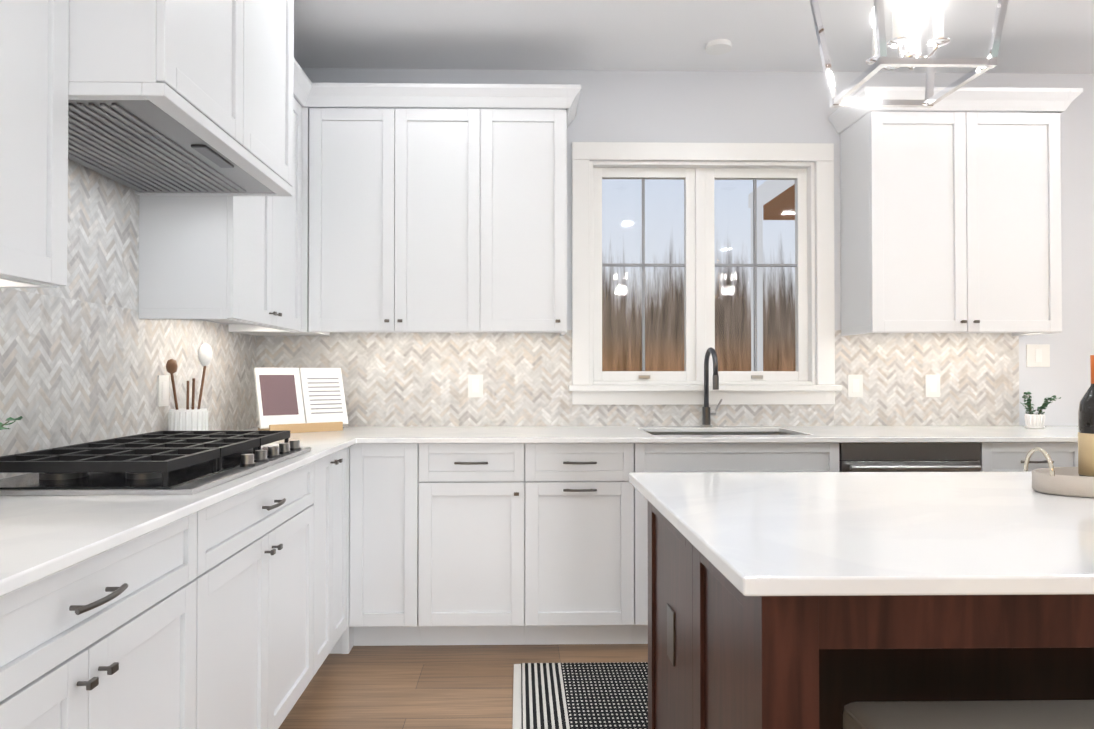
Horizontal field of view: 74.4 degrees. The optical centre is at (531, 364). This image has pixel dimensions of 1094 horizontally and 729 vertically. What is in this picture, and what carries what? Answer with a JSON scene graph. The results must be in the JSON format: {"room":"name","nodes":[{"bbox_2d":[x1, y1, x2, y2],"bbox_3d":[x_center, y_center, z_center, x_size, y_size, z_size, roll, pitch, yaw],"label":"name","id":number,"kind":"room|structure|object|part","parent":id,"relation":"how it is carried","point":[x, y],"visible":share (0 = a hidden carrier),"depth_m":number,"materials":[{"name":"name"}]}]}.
{"room":"kitchen","nodes":[
{"label":"kitchen","id":0,"kind":"room"},
{"bbox_2d":[3,319,252,478],"bbox_3d":[-1.409,-0.182,0.113,0.150,2.730,7.360,0,-1,-1],"label":"wall","id":1,"kind":"structure","parent":0,"point":[201,320],"depth_m":3.12,"materials":[{"name":"white paint"}]},
{"bbox_2d":[0,0,99,295],"bbox_3d":[-1.156,-0.740,1.149,0.388,1.130,0.870,0,-1,-1],"label":"upper cabinet","id":2,"kind":"object","parent":1,"relation":"attached to","point":[50,127],"depth_m":1.55,"materials":[{"name":"white paint"}]},
{"bbox_2d":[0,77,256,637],"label":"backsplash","id":3,"kind":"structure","parent":1,"relation":"attached to","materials":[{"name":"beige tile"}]},
{"bbox_2d":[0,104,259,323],"bbox_3d":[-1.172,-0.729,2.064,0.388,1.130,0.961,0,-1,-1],"label":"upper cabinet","id":4,"kind":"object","parent":1,"relation":"attached to","point":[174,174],"depth_m":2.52,"materials":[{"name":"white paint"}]},
{"bbox_2d":[84,0,319,207],"bbox_3d":[-1.067,-1.038,2.069,0.598,0.893,1.041,0,-1,-1],"label":"upper cabinet","id":5,"kind":"object","parent":1,"relation":"attached to","point":[217,81],"depth_m":1.96,"materials":[{"name":"white paint"}]},
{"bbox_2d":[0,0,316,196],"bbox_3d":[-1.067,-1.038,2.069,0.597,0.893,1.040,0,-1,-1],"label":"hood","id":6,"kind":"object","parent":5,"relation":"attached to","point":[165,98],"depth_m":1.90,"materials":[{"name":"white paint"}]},
{"bbox_2d":[156,208,311,327],"bbox_3d":[-1.187,-0.719,2.932,0.388,1.130,0.775,0,-1,-1],"label":"upper cabinet","id":7,"kind":"object","parent":1,"relation":"attached to","point":[285,233],"depth_m":3.12,"materials":[{"name":"white paint"}]},
{"bbox_2d":[278,644,647,728],"bbox_3d":[3.090,1.214,0.176,9.150,0.060,7.360,0,-1,-1],"label":"floor","id":8,"kind":"structure","parent":0,"point":[423,687],"depth_m":2.73,"materials":[{"name":"brown wood"}]},
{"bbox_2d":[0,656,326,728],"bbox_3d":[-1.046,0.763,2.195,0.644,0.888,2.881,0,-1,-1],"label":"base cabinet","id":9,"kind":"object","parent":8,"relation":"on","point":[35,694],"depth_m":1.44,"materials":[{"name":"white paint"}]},
{"bbox_2d":[0,424,1077,659],"bbox_3d":[0.737,0.272,2.223,4.212,0.094,2.903,0,-1,-1],"label":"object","id":10,"kind":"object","parent":9,"relation":"on","point":[161,543],"depth_m":3.03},
{"bbox_2d":[0,416,22,429],"bbox_3d":[-1.152,0.183,1.476,0.141,0.211,0.211,0,-1,-1],"label":"potted plant","id":11,"kind":"object","parent":10,"relation":"on","point":[9,420],"visible":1,"depth_m":1.53,"materials":[{"name":"green plant"}]},
{"bbox_2d":[0,430,310,495],"bbox_3d":[-1.029,0.259,2.055,0.530,0.072,0.910,0,-1,-1],"label":"cooktop","id":12,"kind":"object","parent":10,"relation":"in","point":[158,463],"depth_m":1.76,"materials":[{"name":"black metal"}]},
{"bbox_2d":[166,343,211,430],"bbox_3d":[-1.292,0.109,2.721,0.137,0.386,0.215,0,-1,-1],"label":"utensil crock","id":13,"kind":"object","parent":10,"relation":"on","point":[187,418],"visible":0.71,"depth_m":2.67,"materials":[{"name":"white ceramic"}]},
{"bbox_2d":[254,368,347,432],"bbox_3d":[-1.074,0.162,3.352,0.410,0.295,0.160,1,-1,-39],"label":"cookbook stand","id":14,"kind":"object","parent":10,"relation":"on","point":[296,400],"visible":0.98,"depth_m":3.32,"materials":[{"name":"white paper"}]},
{"bbox_2d":[700,347,722,427],"bbox_3d":[0.900,0.115,3.537,0.109,0.396,0.218,0,-1,-1],"label":"faucet","id":15,"kind":"object","parent":10,"relation":"on","point":[706,413],"depth_m":3.60,"materials":[{"name":"black metal"}]},
{"bbox_2d":[1020,391,1060,428],"bbox_3d":[2.485,0.223,3.552,0.146,0.178,0.154,0,-1,-1],"label":"plant","id":16,"kind":"object","parent":10,"relation":"on","point":[1034,421],"visible":1,"depth_m":3.52,"materials":[{"name":"green plant"}]},
{"bbox_2d":[513,662,647,728],"bbox_3d":[0.867,1.207,2.608,1.870,0.008,0.640,0,-1,-1],"label":"rug","id":17,"kind":"object","parent":8,"relation":"on","point":[580,695],"visible":0.41,"depth_m":2.62,"materials":[{"name":"black fabric"}]},
{"bbox_2d":[648,504,1093,728],"bbox_3d":[1.682,0.757,1.476,2.752,0.883,0.941,0,-1,-1],"label":"kitchen island","id":18,"kind":"object","parent":8,"relation":"on","point":[798,600],"depth_m":1.31,"materials":[{"name":"wood"}]},
{"bbox_2d":[629,472,1093,599],"bbox_3d":[1.682,0.304,1.487,2.820,0.030,1.010,0,-1,-1],"label":"island countertop","id":19,"kind":"structure","parent":18,"relation":"on","point":[768,535],"depth_m":1.23,"materials":[{"name":"white stone"}]},
{"bbox_2d":[1023,447,1093,497],"bbox_3d":[1.379,0.238,1.637,0.471,0.102,0.210,0,-1,-1],"label":"tray","id":20,"kind":"object","parent":19,"relation":"on","point":[1063,481],"visible":0.98,"depth_m":1.60,"materials":[{"name":"beige"}]},
{"bbox_2d":[1078,355,1093,476],"bbox_3d":[1.289,0.130,1.637,0.079,0.302,0.079,0,-1,-1],"label":"wine bottle","id":21,"kind":"object","parent":20,"relation":"on","point":[1086,437],"visible":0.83,"depth_m":1.63,"materials":[{"name":"black glass"}]},
{"bbox_2d":[843,700,1093,728],"bbox_3d":[0.735,0.871,1.026,0.452,0.645,0.337,0,-1,-1],"label":"stool","id":22,"kind":"object","parent":8,"relation":"on","point":[1042,714],"visible":1,"depth_m":1.13,"materials":[{"name":"beige fabric"}]},
{"bbox_2d":[293,68,1093,426],"bbox_3d":[3.102,-0.139,3.798,9.000,2.730,0.150,0,-1,-1],"label":"wall","id":23,"kind":"structure","parent":0,"point":[711,106],"depth_m":3.70,"materials":[{"name":"white paint"}]},
{"bbox_2d":[152,328,1019,426],"bbox_3d":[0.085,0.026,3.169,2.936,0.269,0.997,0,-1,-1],"label":"backsplash","id":24,"kind":"structure","parent":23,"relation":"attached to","point":[383,369],"depth_m":3.65,"materials":[{"name":"beige tile"}]},
{"bbox_2d":[312,83,1082,327],"bbox_3d":[0.579,-0.713,3.488,3.937,1.130,0.387,0,-1,-1],"label":"upper cabinets","id":25,"kind":"object","parent":23,"relation":"attached to","point":[425,218],"depth_m":3.35,"materials":[{"name":"white paint"}]},
{"bbox_2d":[568,142,841,404],"bbox_3d":[0.872,-0.463,3.732,1.380,1.335,0.210,0,-1,-1],"label":"window","id":26,"kind":"structure","parent":23,"relation":"in","point":[819,386],"depth_m":3.69,"materials":[{"name":"white paint"}]},
{"bbox_3d":[0.872,-0.467,3.756,1.120,1.105,0.062,0,-1,-1],"label":"window sashes","id":27,"kind":"part","parent":26,"relation":"part of","materials":[{"name":"white wood"}]},
{"bbox_2d":[956,328,1061,411],"bbox_3d":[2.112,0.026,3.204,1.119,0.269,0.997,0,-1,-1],"label":"backsplash","id":28,"kind":"structure","parent":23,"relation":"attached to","point":[987,359],"depth_m":3.70,"materials":[{"name":"beige tile"}]},
{"bbox_2d":[294,0,1093,73],"bbox_3d":[3.090,-1.596,0.208,9.150,0.100,7.360,0,-1,-1],"label":"ceiling","id":29,"kind":"structure","parent":0,"point":[1047,36],"depth_m":3.30,"materials":[{"name":"white paint"}]},
{"bbox_2d":[705,39,731,54],"bbox_3d":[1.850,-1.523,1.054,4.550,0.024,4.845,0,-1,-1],"label":"recessed light","id":30,"kind":"object","parent":29,"relation":"in","point":[718,46],"visible":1,"depth_m":3.38,"materials":[{"name":"white paint"}]},
{"bbox_2d":[809,0,1007,107],"bbox_3d":[0.811,-1.063,1.562,0.316,0.932,0.316,0,-1,-1],"label":"pendant light","id":31,"kind":"object","parent":29,"relation":"hanging from","point":[911,57],"visible":1,"depth_m":1.53,"materials":[{"name":"silver metal"}]},
{"label":"outside","id":32,"kind":"structure","parent":0,"visible":0},
{"bbox_2d":[602,179,795,370],"bbox_3d":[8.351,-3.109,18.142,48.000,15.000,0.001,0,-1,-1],"label":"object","id":33,"kind":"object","parent":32,"point":[628,234],"depth_m":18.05,"materials":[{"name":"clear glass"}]},
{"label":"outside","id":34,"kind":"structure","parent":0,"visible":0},
{"bbox_2d":[748,180,794,370],"bbox_3d":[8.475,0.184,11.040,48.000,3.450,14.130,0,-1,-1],"label":"porch","id":35,"kind":"object","parent":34,"point":[769,206],"depth_m":6.41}
]}

